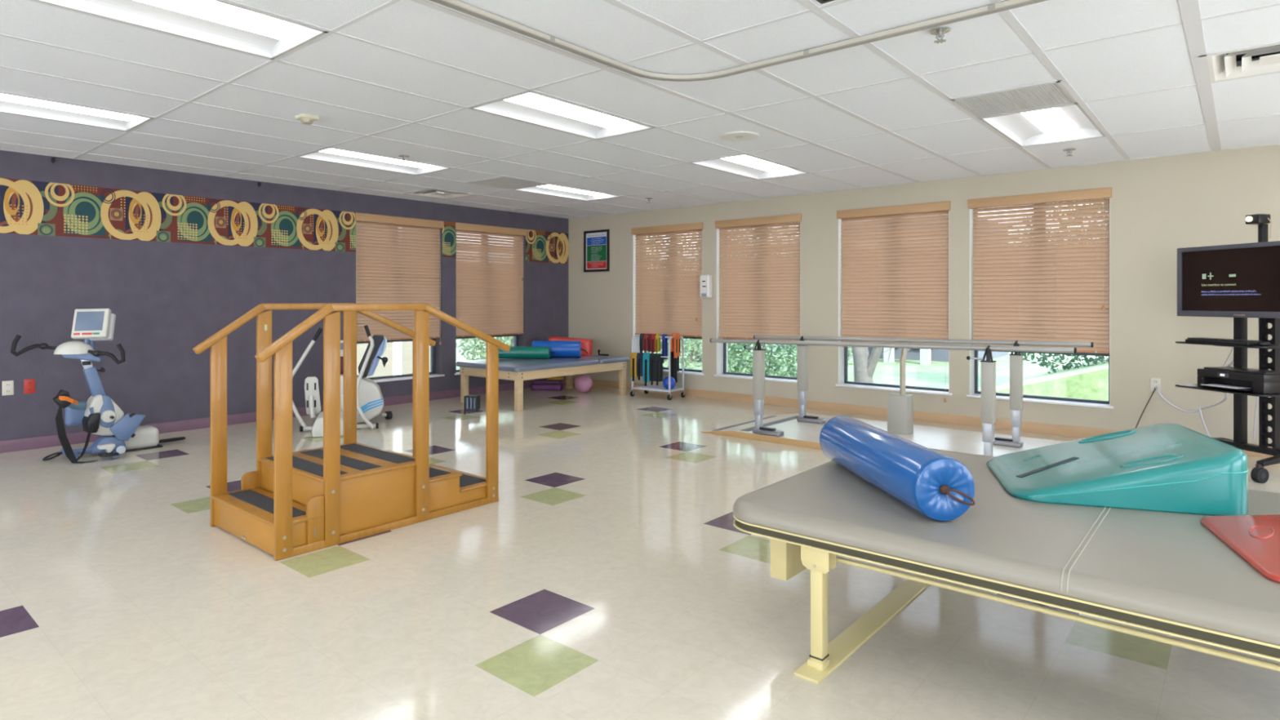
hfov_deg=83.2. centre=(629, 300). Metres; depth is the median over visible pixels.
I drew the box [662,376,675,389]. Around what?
medicine ball
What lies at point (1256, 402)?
power cable
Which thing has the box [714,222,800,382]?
window
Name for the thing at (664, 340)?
weight
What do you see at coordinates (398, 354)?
building
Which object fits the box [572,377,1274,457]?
baseboard
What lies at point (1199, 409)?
power cable
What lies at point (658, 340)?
weight
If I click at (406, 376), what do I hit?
window
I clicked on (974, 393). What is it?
window
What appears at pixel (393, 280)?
window blind
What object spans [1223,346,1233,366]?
power cable
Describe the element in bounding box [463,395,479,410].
box
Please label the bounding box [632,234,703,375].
window
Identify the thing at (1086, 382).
grass bank
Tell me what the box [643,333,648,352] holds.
weight
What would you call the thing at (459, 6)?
track
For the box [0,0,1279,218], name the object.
ceiling
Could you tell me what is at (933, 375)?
ground
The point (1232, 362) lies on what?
power cable
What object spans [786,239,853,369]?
shrub
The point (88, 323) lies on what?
monitor
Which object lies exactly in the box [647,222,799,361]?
shrub
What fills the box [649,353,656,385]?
weight
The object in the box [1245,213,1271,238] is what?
video camera
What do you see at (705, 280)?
soap dispenser
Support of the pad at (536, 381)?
on the pad at (533, 387)
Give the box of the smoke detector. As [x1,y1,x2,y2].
[295,113,319,124]
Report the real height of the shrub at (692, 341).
2.640 m
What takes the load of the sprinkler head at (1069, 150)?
attached to the ceiling
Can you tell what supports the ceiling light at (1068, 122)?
attached to the ceiling
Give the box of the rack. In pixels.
[630,334,684,399]
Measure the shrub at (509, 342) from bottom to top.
2.285 m
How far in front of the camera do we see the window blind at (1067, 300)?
6.89 m
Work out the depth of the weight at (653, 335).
9.34 m
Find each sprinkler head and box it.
[398,155,409,162]
[929,26,951,43]
[1062,148,1075,156]
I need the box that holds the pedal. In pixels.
[57,389,70,396]
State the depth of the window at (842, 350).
8.19 m
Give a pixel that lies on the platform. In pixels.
(804, 434)
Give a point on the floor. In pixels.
(611, 575)
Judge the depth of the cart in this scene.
5.36 m
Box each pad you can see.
[530,382,563,390]
[533,378,561,384]
[546,376,564,379]
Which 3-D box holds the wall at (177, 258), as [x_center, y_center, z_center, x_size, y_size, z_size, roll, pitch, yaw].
[-4.467,-0.051,7.075,0.262,2.636,11.120,0,0,41]
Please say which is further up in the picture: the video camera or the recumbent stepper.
the video camera
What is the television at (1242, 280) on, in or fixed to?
attached to the cart
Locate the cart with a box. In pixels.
[1175,223,1279,483]
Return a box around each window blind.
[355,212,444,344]
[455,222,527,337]
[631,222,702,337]
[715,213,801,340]
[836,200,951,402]
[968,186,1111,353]
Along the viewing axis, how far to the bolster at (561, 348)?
9.45 m
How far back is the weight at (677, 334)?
9.27 m
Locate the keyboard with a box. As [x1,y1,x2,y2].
[1185,337,1262,345]
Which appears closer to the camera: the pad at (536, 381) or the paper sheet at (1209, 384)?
the paper sheet at (1209, 384)
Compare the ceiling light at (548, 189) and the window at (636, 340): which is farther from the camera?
the window at (636, 340)
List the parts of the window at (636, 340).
sill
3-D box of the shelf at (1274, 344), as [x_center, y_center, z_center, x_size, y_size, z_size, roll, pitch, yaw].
[4.512,0.328,5.381,0.360,0.012,0.660,0,0,-12]
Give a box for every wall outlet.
[2,380,13,395]
[23,378,35,394]
[1150,377,1160,391]
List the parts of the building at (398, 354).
white trim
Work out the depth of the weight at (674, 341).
9.22 m
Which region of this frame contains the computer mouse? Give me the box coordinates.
[1257,341,1271,346]
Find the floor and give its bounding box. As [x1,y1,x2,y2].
[0,383,1279,719]
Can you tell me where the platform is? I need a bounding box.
[701,413,1066,457]
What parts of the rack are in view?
frame, frame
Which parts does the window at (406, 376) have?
sill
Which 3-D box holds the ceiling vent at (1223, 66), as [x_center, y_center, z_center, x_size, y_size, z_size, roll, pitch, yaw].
[3.354,-1.297,3.719,0.566,0.104,0.587,0,0,41]
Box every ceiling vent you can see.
[404,188,476,199]
[470,177,546,189]
[816,0,834,4]
[951,81,1077,118]
[1206,43,1279,82]
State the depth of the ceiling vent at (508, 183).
7.69 m
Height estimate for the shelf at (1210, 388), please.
0.012 m
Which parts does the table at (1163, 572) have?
leg, frame, linkage rod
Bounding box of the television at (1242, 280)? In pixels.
[1177,240,1279,318]
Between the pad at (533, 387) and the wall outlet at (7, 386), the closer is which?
the wall outlet at (7, 386)
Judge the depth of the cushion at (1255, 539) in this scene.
2.17 m
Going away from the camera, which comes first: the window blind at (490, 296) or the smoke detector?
the smoke detector
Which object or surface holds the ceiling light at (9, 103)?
attached to the ceiling
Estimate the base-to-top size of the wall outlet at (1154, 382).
0.120 m
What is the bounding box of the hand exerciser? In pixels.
[597,349,608,355]
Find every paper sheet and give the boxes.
[1178,383,1197,386]
[1201,383,1252,388]
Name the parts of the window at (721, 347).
sill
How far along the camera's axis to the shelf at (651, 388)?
9.41 m
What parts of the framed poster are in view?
red panel, green panel, blue panel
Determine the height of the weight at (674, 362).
0.609 m
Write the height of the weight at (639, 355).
0.356 m
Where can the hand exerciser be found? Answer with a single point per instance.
(598, 350)
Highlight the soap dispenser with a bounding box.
[699,274,712,297]
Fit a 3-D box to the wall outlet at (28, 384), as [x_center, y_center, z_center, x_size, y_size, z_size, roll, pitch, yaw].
[-5.098,0.732,6.130,0.010,0.120,0.074,0,0,41]
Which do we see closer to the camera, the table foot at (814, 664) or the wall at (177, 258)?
the table foot at (814, 664)
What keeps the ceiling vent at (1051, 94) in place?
in the ceiling
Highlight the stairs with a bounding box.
[192,302,510,560]
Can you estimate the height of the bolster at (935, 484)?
0.215 m
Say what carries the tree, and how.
on the ground
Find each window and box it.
[356,226,444,382]
[454,235,518,374]
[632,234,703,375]
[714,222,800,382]
[835,210,951,395]
[966,197,1113,408]
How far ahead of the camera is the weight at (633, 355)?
9.44 m
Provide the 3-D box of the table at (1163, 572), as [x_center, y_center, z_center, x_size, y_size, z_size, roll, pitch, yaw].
[1.634,1.001,2.544,2.135,0.533,1.565,0,0,41]
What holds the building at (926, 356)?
on the ground
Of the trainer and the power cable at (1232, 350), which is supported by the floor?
the trainer
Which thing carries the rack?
on the floor
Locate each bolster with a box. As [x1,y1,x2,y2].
[498,346,554,359]
[531,340,588,357]
[819,415,975,521]
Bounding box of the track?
[430,0,1048,81]
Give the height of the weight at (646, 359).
0.426 m
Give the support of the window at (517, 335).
in the wall at (177, 258)
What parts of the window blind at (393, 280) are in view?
rail, pull cord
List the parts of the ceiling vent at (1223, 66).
plate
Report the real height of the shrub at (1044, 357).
3.549 m
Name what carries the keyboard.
on the cart
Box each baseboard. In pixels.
[0,377,565,453]
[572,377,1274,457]
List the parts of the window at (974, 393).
sill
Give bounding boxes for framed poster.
[583,229,609,271]
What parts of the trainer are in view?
arm handle, crank arm, pedal arm, monitor stem, clamp knob, arm handle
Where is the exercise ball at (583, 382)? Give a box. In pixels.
[574,373,592,392]
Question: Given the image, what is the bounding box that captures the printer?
[1197,366,1279,394]
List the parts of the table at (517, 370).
leg, leg, leg, leg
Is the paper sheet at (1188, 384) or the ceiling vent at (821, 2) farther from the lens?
the paper sheet at (1188, 384)
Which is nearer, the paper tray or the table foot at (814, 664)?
the table foot at (814, 664)
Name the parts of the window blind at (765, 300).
rail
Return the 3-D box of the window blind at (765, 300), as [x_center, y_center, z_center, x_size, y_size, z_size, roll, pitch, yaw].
[1.589,-0.269,8.904,1.209,1.502,0.089,0,0,41]
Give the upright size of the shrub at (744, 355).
2.034 m
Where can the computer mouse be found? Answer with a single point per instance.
(1260, 343)
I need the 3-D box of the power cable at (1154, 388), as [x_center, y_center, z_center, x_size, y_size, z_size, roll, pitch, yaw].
[4.492,1.015,6.320,0.213,0.498,0.018,0,0,18]
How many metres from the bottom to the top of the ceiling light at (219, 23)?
0.082 m
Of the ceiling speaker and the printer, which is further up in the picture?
the ceiling speaker
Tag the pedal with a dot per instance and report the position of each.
(62, 393)
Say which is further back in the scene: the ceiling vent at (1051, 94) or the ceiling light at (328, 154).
the ceiling light at (328, 154)
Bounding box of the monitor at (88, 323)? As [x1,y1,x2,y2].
[71,308,111,339]
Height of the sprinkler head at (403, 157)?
0.056 m
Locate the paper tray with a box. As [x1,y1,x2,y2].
[1199,384,1252,391]
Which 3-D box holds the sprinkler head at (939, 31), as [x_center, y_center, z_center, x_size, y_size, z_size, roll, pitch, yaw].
[1.438,-1.225,3.335,0.090,0.056,0.090,0,0,41]
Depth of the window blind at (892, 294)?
7.80 m
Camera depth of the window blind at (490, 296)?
9.92 m
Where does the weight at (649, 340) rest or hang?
hanging from the rack
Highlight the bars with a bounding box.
[710,334,1093,456]
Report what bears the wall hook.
attached to the wall at (177, 258)
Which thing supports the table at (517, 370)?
on the floor
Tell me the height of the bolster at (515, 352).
0.160 m
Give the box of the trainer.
[10,308,185,463]
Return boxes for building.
[355,191,440,377]
[794,218,1008,364]
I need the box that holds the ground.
[456,336,1105,391]
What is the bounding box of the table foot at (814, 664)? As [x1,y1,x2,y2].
[807,657,830,671]
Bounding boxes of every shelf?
[631,384,683,392]
[1175,341,1279,348]
[1175,383,1279,396]
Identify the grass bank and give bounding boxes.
[995,355,1108,400]
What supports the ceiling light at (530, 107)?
attached to the ceiling
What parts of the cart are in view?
leg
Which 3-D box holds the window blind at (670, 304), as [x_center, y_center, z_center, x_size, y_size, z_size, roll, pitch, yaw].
[0.520,-0.269,9.817,1.214,1.502,0.091,0,0,41]
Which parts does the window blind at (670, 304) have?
rail, pull cord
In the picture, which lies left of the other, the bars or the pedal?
the pedal
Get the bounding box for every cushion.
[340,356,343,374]
[548,336,592,355]
[986,423,1248,515]
[1200,514,1279,582]
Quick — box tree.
[851,242,911,382]
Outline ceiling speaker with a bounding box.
[719,131,759,141]
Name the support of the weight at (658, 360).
hanging from the rack
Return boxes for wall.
[0,150,568,440]
[568,144,1279,444]
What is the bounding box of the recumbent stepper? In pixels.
[292,324,392,437]
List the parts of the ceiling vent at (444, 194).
plate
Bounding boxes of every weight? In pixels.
[630,352,638,381]
[636,352,644,380]
[639,333,644,352]
[642,352,650,386]
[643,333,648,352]
[647,333,652,353]
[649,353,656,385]
[651,333,656,353]
[654,353,662,385]
[655,333,661,353]
[662,333,667,363]
[669,335,679,382]
[670,333,677,358]
[673,333,680,355]
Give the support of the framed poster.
attached to the wall at (1160, 206)
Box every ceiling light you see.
[0,92,153,131]
[34,0,328,59]
[297,147,450,174]
[469,91,654,139]
[514,184,622,200]
[689,154,808,179]
[978,103,1106,146]
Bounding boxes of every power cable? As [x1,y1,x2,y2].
[1135,388,1155,427]
[1155,359,1233,413]
[1198,408,1211,437]
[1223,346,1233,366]
[1253,318,1258,440]
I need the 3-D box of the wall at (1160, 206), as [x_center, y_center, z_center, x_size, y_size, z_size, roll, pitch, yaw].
[3.211,-0.051,7.658,10.660,2.636,0.260,0,0,41]
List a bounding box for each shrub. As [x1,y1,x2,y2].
[456,336,513,360]
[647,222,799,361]
[647,253,702,368]
[727,342,797,377]
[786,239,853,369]
[1002,198,1108,373]
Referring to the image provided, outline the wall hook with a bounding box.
[51,157,55,164]
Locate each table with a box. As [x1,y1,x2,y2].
[456,354,628,411]
[733,448,1279,684]
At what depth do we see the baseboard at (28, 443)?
7.08 m
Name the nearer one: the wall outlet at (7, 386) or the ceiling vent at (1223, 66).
the ceiling vent at (1223, 66)
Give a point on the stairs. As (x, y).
(295, 503)
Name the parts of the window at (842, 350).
sill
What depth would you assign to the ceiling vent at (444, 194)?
8.50 m
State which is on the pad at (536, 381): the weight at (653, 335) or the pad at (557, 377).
the pad at (557, 377)
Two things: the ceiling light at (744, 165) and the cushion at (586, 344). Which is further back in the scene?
the cushion at (586, 344)
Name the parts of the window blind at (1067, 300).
rail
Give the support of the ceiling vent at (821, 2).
in the ceiling
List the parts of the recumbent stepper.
arm lever, pedal arm, foot plate, pedal arm, foot plate, arm lever, seat, adjust handle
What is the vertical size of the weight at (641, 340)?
0.276 m
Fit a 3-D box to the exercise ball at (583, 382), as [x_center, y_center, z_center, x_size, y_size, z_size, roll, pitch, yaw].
[-0.629,1.142,9.952,0.250,0.244,0.250,0,0,41]
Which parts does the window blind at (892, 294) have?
rail, pull cord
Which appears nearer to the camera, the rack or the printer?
the printer
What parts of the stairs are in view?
post, handrail, post, post, handrail, handrail, post, post, handrail, rail, handrail, post, post, handrail, post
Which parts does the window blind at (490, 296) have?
rail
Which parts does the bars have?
post, post, post, post, post, post, post, release lever, post, post, post, post, post, post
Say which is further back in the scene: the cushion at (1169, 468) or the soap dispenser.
the soap dispenser
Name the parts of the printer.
control panel, scanner lid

